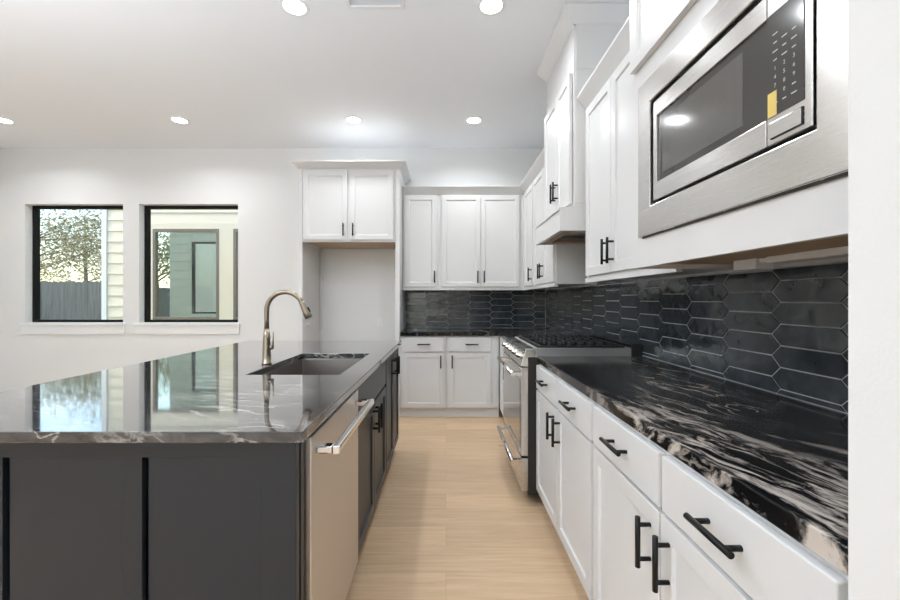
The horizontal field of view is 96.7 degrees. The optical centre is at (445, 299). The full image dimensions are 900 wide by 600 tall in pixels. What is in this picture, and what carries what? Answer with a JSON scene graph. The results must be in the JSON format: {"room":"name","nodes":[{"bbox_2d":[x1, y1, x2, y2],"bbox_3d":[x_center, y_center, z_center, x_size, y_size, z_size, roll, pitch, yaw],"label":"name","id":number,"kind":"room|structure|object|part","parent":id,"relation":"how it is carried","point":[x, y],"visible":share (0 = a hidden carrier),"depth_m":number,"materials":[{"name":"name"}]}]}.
{"room":"kitchen","nodes":[
{"label":"kitchen","id":0,"kind":"room"},
{"bbox_2d":[0,148,545,402],"bbox_3d":[-2.050,-0.290,4.935,7.000,3.100,0.150,0,0,0],"label":"wall","id":1,"kind":"structure","parent":0,"point":[358,285],"depth_m":4.86,"materials":[{"name":"white paint"}]},
{"bbox_2d":[19,206,124,333],"bbox_3d":[-4.527,-0.370,4.920,1.266,1.580,0.180,0,0,0],"label":"window","id":2,"kind":"structure","parent":1,"relation":"in","point":[37,326],"depth_m":4.95,"materials":[{"name":"black"}]},
{"bbox_3d":[-4.527,0.298,4.888,1.266,0.034,0.115,0,0,0],"label":"sill","id":3,"kind":"part","parent":2,"relation":"part of","materials":[{"name":"white paint"}]},
{"bbox_2d":[133,206,239,333],"bbox_3d":[-3.136,-0.370,4.920,1.278,1.580,0.180,0,0,0],"label":"window","id":4,"kind":"structure","parent":1,"relation":"in","point":[149,326],"depth_m":4.95,"materials":[{"name":"black"}]},
{"bbox_3d":[-3.136,0.298,4.888,1.278,0.034,0.115,0,0,0],"label":"sill","id":5,"kind":"part","parent":4,"relation":"part of","materials":[{"name":"white paint"}]},
{"bbox_2d":[402,185,438,289],"bbox_3d":[-0.285,-0.690,4.660,0.410,1.170,0.380,0,0,0],"label":"upper cabinet","id":6,"kind":"object","parent":1,"relation":"attached to","point":[420,202],"visible":0.88,"depth_m":4.52,"materials":[{"name":"white paint"}]},
{"bbox_3d":[-0.285,-1.224,4.660,0.410,0.102,0.380,0,0,0],"label":"crown moulding","id":7,"kind":"part","parent":6,"relation":"part of","materials":[{"name":"white paint"}]},
{"bbox_3d":[-0.285,-0.119,4.535,0.410,0.028,0.024,0,0,0],"label":"light rail","id":8,"kind":"part","parent":6,"relation":"part of","materials":[{"name":"white paint"}]},
{"bbox_2d":[406,290,544,327],"bbox_3d":[0.358,0.112,4.853,1.696,0.466,0.011,0,0,0],"label":"backsplash","id":9,"kind":"structure","parent":1,"relation":"attached to","point":[424,308],"depth_m":4.85,"materials":[{"name":"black tile"}]},
{"bbox_2d":[439,185,523,289],"bbox_3d":[0.405,-0.690,4.660,0.965,1.170,0.380,0,0,0],"label":"upper cabinet","id":10,"kind":"object","parent":1,"relation":"attached to","point":[481,227],"visible":0.93,"depth_m":4.52,"materials":[{"name":"white paint"}]},
{"bbox_3d":[0.172,-0.660,4.524,0.434,1.030,0.020,0,0,0],"label":"door","id":11,"kind":"part","parent":10,"relation":"part of","materials":[{"name":"white paint"}]},
{"bbox_3d":[0.398,-0.119,4.535,0.951,0.028,0.024,0,0,0],"label":"light rail","id":12,"kind":"part","parent":10,"relation":"part of","materials":[{"name":"white paint"}]},
{"bbox_3d":[0.405,-1.224,4.660,0.965,0.102,0.380,0,0,0],"label":"crown moulding","id":13,"kind":"part","parent":10,"relation":"part of","materials":[{"name":"white paint"}]},
{"bbox_3d":[0.612,-0.660,4.524,0.433,1.030,0.020,0,0,0],"label":"door","id":14,"kind":"part","parent":10,"relation":"part of","materials":[{"name":"white paint"}]},
{"bbox_2d":[0,0,629,147],"bbox_3d":[-2.050,-1.915,0.150,7.000,0.150,9.760,0,0,0],"label":"ceiling","id":15,"kind":"structure","parent":0,"point":[74,73],"depth_m":3.29,"materials":[{"name":"white paint"}]},
{"bbox_2d":[0,117,15,123],"bbox_3d":[-4.540,-1.837,4.100,0.180,0.006,0.180,0,0,0],"label":"recessed light","id":16,"kind":"object","parent":15,"relation":"in","point":[2,119],"visible":1,"depth_m":4.12,"materials":[{"name":"white"}]},
{"bbox_2d":[169,116,189,123],"bbox_3d":[-2.730,-1.837,4.100,0.180,0.006,0.180,0,0,0],"label":"recessed light","id":17,"kind":"object","parent":15,"relation":"in","point":[177,119],"visible":1,"depth_m":4.10,"materials":[{"name":"white"}]},
{"bbox_2d":[279,0,309,16],"bbox_3d":[-0.950,-1.837,2.510,0.180,0.006,0.180,0,0,0],"label":"recessed light","id":18,"kind":"object","parent":15,"relation":"in","point":[298,8],"visible":1,"depth_m":2.52,"materials":[{"name":"white"}]},
{"bbox_2d":[345,116,362,123],"bbox_3d":[-0.945,-1.837,4.090,0.180,0.006,0.180,0,0,0],"label":"recessed light","id":19,"kind":"object","parent":15,"relation":"in","point":[351,119],"visible":1,"depth_m":4.08,"materials":[{"name":"white"}]},
{"bbox_2d":[345,0,404,8],"bbox_3d":[-0.440,-1.835,2.420,0.360,0.008,0.210,0,0,0],"label":"ceiling vent","id":20,"kind":"object","parent":15,"relation":"in","point":[401,6],"visible":1,"depth_m":2.50,"materials":[{"name":"white plastic"}]},
{"bbox_2d":[465,116,482,123],"bbox_3d":[0.287,-1.837,4.100,0.180,0.006,0.180,0,0,0],"label":"recessed light","id":21,"kind":"object","parent":15,"relation":"in","point":[472,119],"visible":1,"depth_m":4.10,"materials":[{"name":"white"}]},
{"bbox_2d":[477,0,505,15],"bbox_3d":[0.283,-1.837,2.500,0.180,0.006,0.180,0,0,0],"label":"recessed light","id":22,"kind":"object","parent":15,"relation":"in","point":[485,7],"visible":1,"depth_m":2.51,"materials":[{"name":"white"}]},
{"bbox_2d":[346,403,588,599],"bbox_3d":[-2.050,1.310,0.145,7.000,0.100,9.750,0,0,0],"label":"floor","id":23,"kind":"structure","parent":0,"point":[452,518],"depth_m":2.19,"materials":[{"name":"brown wood"}]},
{"bbox_2d":[0,442,303,599],"bbox_3d":[-1.016,0.819,1.105,1.228,0.882,0.057,0,0,0],"label":"island end panel","id":24,"kind":"object","parent":23,"relation":"on","point":[79,521],"visible":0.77,"depth_m":1.09,"materials":[{"name":"black paint"}]},
{"bbox_3d":[-1.030,0.773,1.098,0.310,0.693,0.024,0,0,0],"label":"recessed panel","id":25,"kind":"part","parent":24,"relation":"part of","materials":[{"name":"black paint"}]},
{"bbox_3d":[-0.652,0.773,1.098,0.311,0.693,0.024,0,0,0],"label":"recessed panel","id":26,"kind":"part","parent":24,"relation":"part of","materials":[{"name":"black paint"}]},
{"bbox_2d":[304,389,373,599],"bbox_3d":[-0.646,0.826,1.449,0.672,0.868,0.612,0,0,0],"label":"dishwasher","id":27,"kind":"object","parent":23,"relation":"on","point":[331,451],"visible":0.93,"depth_m":1.33,"materials":[{"name":"grey metal"}]},
{"bbox_3d":[-0.348,0.441,1.449,0.074,0.025,0.568,0,0,0],"label":"handle","id":28,"kind":"part","parent":27,"relation":"part of","materials":[{"name":"silver metal"}]},
{"bbox_2d":[290,160,410,417],"bbox_3d":[-1.030,-0.101,4.527,1.211,2.722,0.664,0,0,0],"label":"tall cabinet","id":29,"kind":"object","parent":23,"relation":"on","point":[343,204],"visible":0.94,"depth_m":4.26,"materials":[{"name":"white paint"}]},
{"bbox_3d":[-1.554,-0.059,4.563,0.043,2.639,0.594,0,0,0],"label":"panel","id":30,"kind":"part","parent":29,"relation":"part of","materials":[{"name":"white paint"}]},
{"bbox_3d":[-1.285,-1.000,4.259,0.466,0.730,0.020,0,0,0],"label":"door","id":31,"kind":"part","parent":29,"relation":"part of","materials":[{"name":"white paint"}]},
{"bbox_3d":[-1.030,-1.421,4.521,1.211,0.082,0.653,0,0,0],"label":"crown moulding","id":32,"kind":"part","parent":29,"relation":"part of","materials":[{"name":"white paint"}]},
{"bbox_3d":[-1.036,-0.622,4.570,0.952,0.008,0.560,0,0,0],"label":"underside panel","id":33,"kind":"part","parent":29,"relation":"part of","materials":[{"name":"beige wood"}]},
{"bbox_3d":[-0.791,-1.000,4.259,0.457,0.730,0.020,0,0,0],"label":"door","id":34,"kind":"part","parent":29,"relation":"part of","materials":[{"name":"white paint"}]},
{"bbox_3d":[-0.517,-0.059,4.563,0.046,2.639,0.594,0,0,0],"label":"panel","id":35,"kind":"part","parent":29,"relation":"part of","materials":[{"name":"white paint"}]},
{"bbox_2d":[357,360,385,554],"bbox_3d":[-0.687,0.819,2.200,0.667,0.882,0.865,0,0,0],"label":"base cabinet","id":36,"kind":"object","parent":23,"relation":"on","point":[372,429],"visible":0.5,"depth_m":2.14,"materials":[{"name":"black paint"}]},
{"bbox_3d":[-0.404,0.859,1.988,0.020,0.586,0.420,0,0,0],"label":"door","id":37,"kind":"part","parent":36,"relation":"part of","materials":[{"name":"black paint"}]},
{"bbox_3d":[-0.374,0.650,2.160,0.041,0.135,0.013,0,0,0],"label":"handle","id":38,"kind":"part","parent":36,"relation":"part of","materials":[{"name":"black metal"}]},
{"bbox_3d":[-0.374,0.650,2.240,0.041,0.135,0.013,0,0,0],"label":"handle","id":39,"kind":"part","parent":36,"relation":"part of","materials":[{"name":"black metal"}]},
{"bbox_3d":[-0.404,0.859,2.413,0.020,0.586,0.420,0,0,0],"label":"door","id":40,"kind":"part","parent":36,"relation":"part of","materials":[{"name":"black paint"}]},
{"bbox_2d":[384,353,397,472],"bbox_3d":[-0.687,0.819,2.821,0.667,0.882,0.373,0,0,0],"label":"base cabinet","id":41,"kind":"object","parent":23,"relation":"on","point":[389,361],"visible":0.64,"depth_m":2.85,"materials":[{"name":"black paint"}]},
{"bbox_3d":[-0.404,0.770,2.824,0.020,0.764,0.358,0,0,0],"label":"door","id":42,"kind":"part","parent":41,"relation":"part of","materials":[{"name":"black paint"}]},
{"bbox_3d":[-0.374,0.500,2.960,0.041,0.135,0.013,0,0,0],"label":"handle","id":43,"kind":"part","parent":41,"relation":"part of","materials":[{"name":"black metal"}]},
{"bbox_2d":[393,347,399,451],"bbox_3d":[-0.687,0.819,3.172,0.667,0.882,0.325,0,0,0],"label":"base cabinet","id":44,"kind":"object","parent":23,"relation":"on","point":[396,352],"visible":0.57,"depth_m":3.19,"materials":[{"name":"black paint"}]},
{"bbox_3d":[-0.374,0.500,3.060,0.041,0.135,0.013,0,0,0],"label":"handle","id":45,"kind":"part","parent":44,"relation":"part of","materials":[{"name":"black metal"}]},
{"bbox_2d":[400,336,445,416],"bbox_3d":[-0.242,0.824,4.532,0.495,0.873,0.637,0,0,0],"label":"base cabinet","id":46,"kind":"object","parent":23,"relation":"on","point":[422,358],"visible":0.95,"depth_m":4.26,"materials":[{"name":"white paint"}]},
{"bbox_3d":[-0.240,0.476,4.264,0.436,0.157,0.020,0,0,0],"label":"drawer","id":47,"kind":"part","parent":46,"relation":"part of","materials":[{"name":"white paint"}]},
{"bbox_3d":[-0.240,0.861,4.264,0.436,0.582,0.020,0,0,0],"label":"door","id":48,"kind":"part","parent":46,"relation":"part of","materials":[{"name":"white paint"}]},
{"bbox_2d":[447,336,498,416],"bbox_3d":[0.286,0.824,4.532,0.559,0.873,0.637,0,0,0],"label":"base cabinet","id":49,"kind":"object","parent":23,"relation":"on","point":[472,362],"visible":0.94,"depth_m":4.26,"materials":[{"name":"white paint"}]},
{"bbox_3d":[0.255,0.476,4.264,0.446,0.157,0.020,0,0,0],"label":"drawer","id":50,"kind":"part","parent":49,"relation":"part of","materials":[{"name":"white paint"}]},
{"bbox_3d":[0.255,0.861,4.264,0.446,0.582,0.020,0,0,0],"label":"door","id":51,"kind":"part","parent":49,"relation":"part of","materials":[{"name":"white paint"}]},
{"bbox_2d":[500,337,505,413],"bbox_3d":[0.858,0.824,3.725,0.700,0.873,1.020,0,0,0],"label":"base cabinet","id":52,"kind":"object","parent":23,"relation":"on","point":[502,340],"visible":0.07,"depth_m":4.11,"materials":[{"name":"white paint"}]},
{"bbox_2d":[400,328,566,339],"bbox_3d":[0.363,0.366,4.035,1.706,0.040,1.647,0,0,0],"label":"countertop","id":53,"kind":"structure","parent":52,"relation":"on","point":[503,333],"depth_m":4.24,"materials":[{"name":"black stone"}]},
{"bbox_2d":[535,364,597,599],"bbox_3d":[0.858,0.824,1.976,0.700,0.873,0.936,0,0,0],"label":"base cabinet","id":54,"kind":"object","parent":23,"relation":"on","point":[564,414],"visible":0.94,"depth_m":1.81,"materials":[{"name":"white paint"}]},
{"bbox_3d":[0.529,0.463,2.215,0.041,0.013,0.135,0,0,0],"label":"handle","id":55,"kind":"part","parent":54,"relation":"part of","materials":[{"name":"black metal"}]},
{"bbox_3d":[0.559,0.468,2.212,0.020,0.141,0.445,0,0,0],"label":"drawer","id":56,"kind":"part","parent":54,"relation":"part of","materials":[{"name":"white paint"}]},
{"bbox_3d":[0.559,0.851,2.210,0.020,0.603,0.450,0,0,0],"label":"door","id":57,"kind":"part","parent":54,"relation":"part of","materials":[{"name":"white paint"}]},
{"bbox_3d":[0.529,0.643,2.035,0.041,0.135,0.013,0,0,0],"label":"handle","id":58,"kind":"part","parent":54,"relation":"part of","materials":[{"name":"black metal"}]},
{"bbox_3d":[0.529,0.643,1.930,0.041,0.135,0.013,0,0,0],"label":"handle","id":59,"kind":"part","parent":54,"relation":"part of","materials":[{"name":"black metal"}]},
{"bbox_3d":[0.529,0.463,1.745,0.041,0.013,0.135,0,0,0],"label":"handle","id":60,"kind":"part","parent":54,"relation":"part of","materials":[{"name":"black metal"}]},
{"bbox_3d":[0.559,0.851,1.750,0.020,0.603,0.456,0,0,0],"label":"door","id":61,"kind":"part","parent":54,"relation":"part of","materials":[{"name":"white paint"}]},
{"bbox_3d":[0.559,0.468,1.746,0.020,0.141,0.448,0,0,0],"label":"drawer","id":62,"kind":"part","parent":54,"relation":"part of","materials":[{"name":"white paint"}]},
{"bbox_2d":[497,334,641,494],"bbox_3d":[0.803,0.766,2.829,0.804,0.988,0.756,0,0,0],"label":"range","id":63,"kind":"object","parent":23,"relation":"on","point":[519,360],"visible":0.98,"depth_m":2.48,"materials":[{"name":"grey metal"}]},
{"bbox_3d":[0.431,0.465,2.829,0.058,0.027,0.686,0,0,0],"label":"handle","id":64,"kind":"part","parent":63,"relation":"part of","materials":[{"name":"silver metal"}]},
{"bbox_3d":[0.432,1.010,2.829,0.062,0.027,0.686,0,0,0],"label":"handle","id":65,"kind":"part","parent":63,"relation":"part of","materials":[{"name":"silver metal"}]},
{"bbox_3d":[0.481,0.689,2.829,0.043,0.542,0.752,0,0,0],"label":"oven door","id":66,"kind":"part","parent":63,"relation":"part of","materials":[{"name":"silver metal"}]},
{"bbox_3d":[0.483,1.075,2.829,0.040,0.201,0.752,0,0,0],"label":"drawer","id":67,"kind":"part","parent":63,"relation":"part of","materials":[{"name":"silver metal"}]},
{"bbox_3d":[0.458,0.354,2.541,0.046,0.049,0.048,0,0,0],"label":"knob","id":68,"kind":"part","parent":63,"relation":"part of","materials":[{"name":"silver metal"}]},
{"bbox_3d":[0.504,0.356,2.829,0.091,0.107,0.756,0,0,0],"label":"control panel","id":69,"kind":"part","parent":63,"relation":"part of","materials":[{"name":"silver metal"}]},
{"bbox_2d":[515,337,630,356],"bbox_3d":[0.843,0.326,2.829,0.585,0.056,0.756,0,0,0],"label":"cooktop","id":70,"kind":"object","parent":63,"relation":"in","point":[539,347],"depth_m":2.47,"materials":[{"name":"black metal"}]},
{"bbox_2d":[593,404,847,599],"bbox_3d":[0.858,0.824,1.026,0.700,0.873,0.961,0,0,0],"label":"base cabinet","id":71,"kind":"object","parent":23,"relation":"on","point":[662,530],"visible":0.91,"depth_m":0.96,"materials":[{"name":"white paint"}]},
{"bbox_3d":[0.529,0.463,1.262,0.041,0.013,0.135,0,0,0],"label":"handle","id":72,"kind":"part","parent":71,"relation":"part of","materials":[{"name":"black metal"}]},
{"bbox_3d":[0.559,0.468,1.264,0.020,0.141,0.458,0,0,0],"label":"drawer","id":73,"kind":"part","parent":71,"relation":"part of","materials":[{"name":"white paint"}]},
{"bbox_3d":[0.559,0.851,1.262,0.020,0.603,0.462,0,0,0],"label":"door","id":74,"kind":"part","parent":71,"relation":"part of","materials":[{"name":"white paint"}]},
{"bbox_3d":[0.529,0.651,1.075,0.041,0.135,0.013,0,0,0],"label":"handle","id":75,"kind":"part","parent":71,"relation":"part of","materials":[{"name":"black metal"}]},
{"bbox_3d":[0.529,0.651,0.985,0.041,0.135,0.013,0,0,0],"label":"handle","id":76,"kind":"part","parent":71,"relation":"part of","materials":[{"name":"black metal"}]},
{"bbox_2d":[538,356,847,575],"bbox_3d":[0.887,0.366,1.490,0.657,0.040,1.906,0,0,0],"label":"countertop","id":77,"kind":"structure","parent":71,"relation":"on","point":[784,458],"depth_m":1.02,"materials":[{"name":"black stone"}]},
{"bbox_3d":[0.559,0.851,0.793,0.020,0.603,0.462,0,0,0],"label":"door","id":78,"kind":"part","parent":71,"relation":"part of","materials":[{"name":"white paint"}]},
{"bbox_3d":[0.529,0.463,0.790,0.041,0.013,0.135,0,0,0],"label":"handle","id":79,"kind":"part","parent":71,"relation":"part of","materials":[{"name":"black metal"}]},
{"bbox_3d":[0.559,0.468,0.791,0.020,0.141,0.458,0,0,0],"label":"drawer","id":80,"kind":"part","parent":71,"relation":"part of","materials":[{"name":"white paint"}]},
{"bbox_3d":[-1.339,0.819,2.235,0.618,0.882,2.200,0,0,0],"label":"panel","id":81,"kind":"object","parent":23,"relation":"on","visible":0},
{"bbox_2d":[0,341,401,442],"bbox_3d":[-1.023,0.361,2.211,1.298,0.030,2.331,0,0,0],"label":"countertop","id":82,"kind":"structure","parent":81,"relation":"on","point":[221,394],"depth_m":1.40,"materials":[{"name":"grey stone"}]},
{"bbox_2d":[261,290,311,364],"bbox_3d":[-0.853,0.147,2.146,0.270,0.398,0.052,0,0,0],"label":"kitchen faucet","id":83,"kind":"object","parent":82,"relation":"on","point":[267,347],"visible":1,"depth_m":2.13,"materials":[{"name":"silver metal"}]},
{"bbox_3d":[-0.935,0.220,2.146,0.024,0.098,0.025,0,0,0],"label":"lever","id":84,"kind":"part","parent":83,"relation":"part of","materials":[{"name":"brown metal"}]},
{"bbox_3d":[-0.868,0.054,2.146,0.212,0.213,0.025,0,0,0],"label":"spout","id":85,"kind":"part","parent":83,"relation":"part of","materials":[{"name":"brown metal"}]},
{"bbox_2d":[262,358,361,374],"bbox_3d":[-0.707,0.489,2.201,0.460,0.222,0.754,0,0,0],"label":"sink","id":86,"kind":"object","parent":82,"relation":"in","point":[303,366],"visible":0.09,"depth_m":2.56,"materials":[{"name":"silver metal"}]},
{"bbox_2d":[546,261,847,385],"bbox_3d":[1.334,-0.290,2.697,0.232,3.100,4.325,0,0,0],"label":"wall","id":87,"kind":"structure","parent":0,"point":[726,271],"depth_m":1.99,"materials":[{"name":"white paint"}]},
{"bbox_2d":[520,173,561,289],"bbox_3d":[1.016,-0.690,4.267,0.385,1.170,0.534,0,0,0],"label":"upper cabinet","id":88,"kind":"object","parent":87,"relation":"attached to","point":[526,186],"visible":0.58,"depth_m":4.21,"materials":[{"name":"white paint"}]},
{"bbox_3d":[1.016,-1.224,4.267,0.385,0.102,0.534,0,0,0],"label":"crown moulding","id":89,"kind":"part","parent":88,"relation":"part of","materials":[{"name":"white paint"}]},
{"bbox_3d":[0.888,-0.119,4.267,0.024,0.028,0.534,0,0,0],"label":"light rail","id":90,"kind":"part","parent":88,"relation":"part of","materials":[{"name":"white paint"}]},
{"bbox_3d":[0.877,-0.660,4.235,0.020,1.030,0.430,0,0,0],"label":"door","id":91,"kind":"part","parent":88,"relation":"part of","materials":[{"name":"white paint"}]},
{"bbox_3d":[0.847,-0.255,4.055,0.041,0.135,0.013,0,0,0],"label":"handle","id":92,"kind":"part","parent":88,"relation":"part of","materials":[{"name":"black metal"}]},
{"bbox_2d":[528,149,595,288],"bbox_3d":[1.016,-0.690,3.607,0.385,1.170,0.783,0,0,0],"label":"upper cabinet","id":93,"kind":"object","parent":87,"relation":"attached to","point":[553,265],"visible":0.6,"depth_m":3.42,"materials":[{"name":"white paint"}]},
{"bbox_3d":[1.016,-1.224,3.607,0.385,0.102,0.783,0,0,0],"label":"crown moulding","id":94,"kind":"part","parent":93,"relation":"part of","materials":[{"name":"white paint"}]},
{"bbox_3d":[0.877,-0.660,3.792,0.020,1.030,0.367,0,0,0],"label":"door","id":95,"kind":"part","parent":93,"relation":"part of","materials":[{"name":"white paint"}]},
{"bbox_3d":[0.888,-0.119,3.607,0.024,0.028,0.783,0,0,0],"label":"light rail","id":96,"kind":"part","parent":93,"relation":"part of","materials":[{"name":"white paint"}]},
{"bbox_3d":[0.877,-0.660,3.420,0.020,1.030,0.369,0,0,0],"label":"door","id":97,"kind":"part","parent":93,"relation":"part of","materials":[{"name":"white paint"}]},
{"bbox_2d":[535,3,629,244],"bbox_3d":[0.964,-1.137,2.866,0.504,1.404,0.777,0,0,0],"label":"range hood","id":98,"kind":"object","parent":87,"relation":"attached to","point":[583,33],"visible":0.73,"depth_m":2.54,"materials":[{"name":"white paint"}]},
{"bbox_3d":[0.793,-1.025,3.016,0.020,0.830,0.350,0,0,0],"label":"door","id":99,"kind":"part","parent":98,"relation":"part of","materials":[{"name":"white paint"}]},
{"bbox_3d":[0.763,-0.755,2.804,0.041,0.135,0.013,0,0,0],"label":"handle","id":100,"kind":"part","parent":98,"relation":"part of","materials":[{"name":"black metal"}]},
{"bbox_3d":[0.983,-0.449,2.866,0.466,0.012,0.617,0,0,0],"label":"underside panel","id":101,"kind":"part","parent":98,"relation":"part of","materials":[{"name":"beige wood"}]},
{"bbox_3d":[0.793,-1.025,2.688,0.020,0.830,0.291,0,0,0],"label":"door","id":102,"kind":"part","parent":98,"relation":"part of","materials":[{"name":"white paint"}]},
{"bbox_3d":[0.977,-1.784,2.866,0.478,0.111,0.777,0,0,0],"label":"crown moulding","id":103,"kind":"part","parent":98,"relation":"part of","materials":[{"name":"white paint"}]},
{"bbox_3d":[1.018,-1.175,2.526,0.396,1.130,0.004,0,0,0],"label":"panel","id":104,"kind":"part","parent":98,"relation":"part of","materials":[{"name":"white paint"}]},
{"bbox_2d":[577,15,732,282],"bbox_3d":[1.016,-0.690,2.018,0.385,1.170,0.993,0,0,0],"label":"upper cabinet","id":105,"kind":"object","parent":87,"relation":"attached to","point":[606,96],"visible":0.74,"depth_m":2.10,"materials":[{"name":"white paint"}]},
{"bbox_3d":[0.877,-0.660,2.296,0.020,1.030,0.378,0,0,0],"label":"door","id":106,"kind":"part","parent":105,"relation":"part of","materials":[{"name":"white paint"}]},
{"bbox_3d":[0.847,-0.255,2.140,0.041,0.135,0.013,0,0,0],"label":"handle","id":107,"kind":"part","parent":105,"relation":"part of","materials":[{"name":"black metal"}]},
{"bbox_3d":[1.016,-1.224,2.018,0.385,0.102,0.993,0,0,0],"label":"crown moulding","id":108,"kind":"part","parent":105,"relation":"part of","materials":[{"name":"white paint"}]},
{"bbox_3d":[0.847,-0.255,2.070,0.041,0.135,0.013,0,0,0],"label":"handle","id":109,"kind":"part","parent":105,"relation":"part of","materials":[{"name":"black metal"}]},
{"bbox_3d":[0.877,-0.660,1.914,0.020,1.030,0.378,0,0,0],"label":"door","id":110,"kind":"part","parent":105,"relation":"part of","materials":[{"name":"white paint"}]},
{"bbox_3d":[0.888,-0.119,2.018,0.024,0.028,0.993,0,0,0],"label":"light rail","id":111,"kind":"part","parent":105,"relation":"part of","materials":[{"name":"white paint"}]},
{"bbox_2d":[546,262,847,413],"bbox_3d":[1.211,-0.043,2.692,0.011,0.775,4.311,0,0,0],"label":"backsplash","id":112,"kind":"structure","parent":87,"relation":"attached to","point":[781,331],"depth_m":1.64,"materials":[{"name":"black tile"}]},
{"bbox_2d":[630,0,847,268],"bbox_3d":[0.931,-0.978,1.058,0.569,1.723,1.025,0,0,0],"label":"upper cabinet","id":113,"kind":"object","parent":87,"relation":"attached to","point":[815,217],"visible":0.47,"depth_m":1.13,"materials":[{"name":"white paint"}]},
{"bbox_3d":[0.696,-1.240,1.032,0.020,0.800,0.925,0,0,0],"label":"door","id":114,"kind":"part","parent":113,"relation":"part of","materials":[{"name":"white paint"}]},
{"bbox_2d":[638,0,847,238],"bbox_3d":[0.906,-0.492,1.057,0.422,0.548,0.784,0,0,0],"label":"microwave","id":115,"kind":"object","parent":113,"relation":"in","point":[762,116],"visible":0.94,"depth_m":0.94,"materials":[{"name":"silver metal"}]},
{"bbox_3d":[0.717,-0.502,1.105,0.020,0.220,0.456,0,0,0],"label":"glass","id":116,"kind":"part","parent":115,"relation":"part of","materials":[{"name":"grey"}]},
{"bbox_3d":[0.715,-0.499,1.115,0.028,0.332,0.478,0,0,0],"label":"door","id":117,"kind":"part","parent":115,"relation":"part of","materials":[{"name":"silver metal"}]},
{"bbox_3d":[0.715,-0.499,0.819,0.028,0.332,0.108,0,0,0],"label":"control panel","id":118,"kind":"part","parent":115,"relation":"part of","materials":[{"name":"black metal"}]},
{"bbox_2d":[733,258,773,270],"bbox_3d":[1.013,-0.115,1.298,0.060,0.034,0.145,0,0,0],"label":"junction box","id":119,"kind":"object","parent":113,"relation":"attached to","point":[753,264],"visible":0.87,"depth_m":1.29,"materials":[{"name":"white plastic"}]},
{"bbox_3d":[0.966,-0.137,1.032,0.477,0.010,0.939,0,0,0],"label":"underside panel","id":120,"kind":"part","parent":113,"relation":"part of","materials":[{"name":"beige wood"}]},
{"bbox_2d":[766,246,847,262],"bbox_3d":[1.013,-0.119,0.900,0.060,0.024,0.660,0,0,0],"label":"light","id":121,"kind":"object","parent":113,"relation":"attached to","point":[836,252],"visible":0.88,"depth_m":1.09,"materials":[{"name":"white plastic"}]},
{"bbox_2d":[848,0,899,599],"bbox_3d":[0.994,-0.290,-2.033,0.912,3.100,5.135,0,0,0],"label":"wall","id":122,"kind":"structure","parent":0,"point":[873,25],"depth_m":0.50,"materials":[{"name":"white paint"}]},
{"label":"outside","id":123,"kind":"structure","parent":0,"visible":0},
{"bbox_3d":[-10.000,1.610,9.000,32.000,0.200,42.000,0,0,0],"label":"ground","id":124,"kind":"structure","parent":123,"visible":0},
{"bbox_2d":[40,210,100,281],"bbox_3d":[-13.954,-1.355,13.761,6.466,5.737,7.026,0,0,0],"label":"tree","id":125,"kind":"object","parent":124,"relation":"on","point":[64,237],"visible":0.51,"depth_m":13.83,"materials":[{"name":"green plant"}]},
{"bbox_2d":[40,281,100,319],"bbox_3d":[-8.107,0.528,9.633,6.386,1.964,0.066,0,0,0],"label":"wooden fence","id":126,"kind":"object","parent":124,"relation":"on","point":[67,300],"visible":0.18,"depth_m":9.60,"materials":[{"name":"grey wood"}]},
{"bbox_2d":[107,210,237,319],"bbox_3d":[-2.060,-0.465,6.577,6.920,3.950,0.146,0,0,0],"label":"wall","id":127,"kind":"structure","parent":124,"relation":"on","point":[225,221],"depth_m":6.51,"materials":[{"name":"beige paint"}]},
{"bbox_2d":[101,210,107,319],"bbox_3d":[-5.560,-0.465,6.575,0.080,3.950,0.150,0,0,0],"label":"trim","id":128,"kind":"structure","parent":127,"relation":"attached to","point":[104,220],"depth_m":6.50,"materials":[{"name":"white"}]},
{"bbox_2d":[153,229,218,319],"bbox_3d":[-4.230,-0.407,6.540,1.080,1.485,0.080,0,0,0],"label":"window","id":129,"kind":"structure","parent":127,"relation":"in","point":[185,261],"depth_m":6.53,"materials":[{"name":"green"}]},
{"bbox_2d":[233,229,237,319],"bbox_3d":[-2.920,-0.407,6.540,1.080,1.485,0.080,0,0,0],"label":"window","id":130,"kind":"structure","parent":127,"relation":"in","point":[235,231],"depth_m":6.50,"materials":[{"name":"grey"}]},
{"bbox_3d":[-2.920,-0.407,6.533,0.980,1.385,0.006,0,0,0],"label":"pane","id":131,"kind":"part","parent":130,"relation":"part of","materials":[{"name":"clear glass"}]}
]}

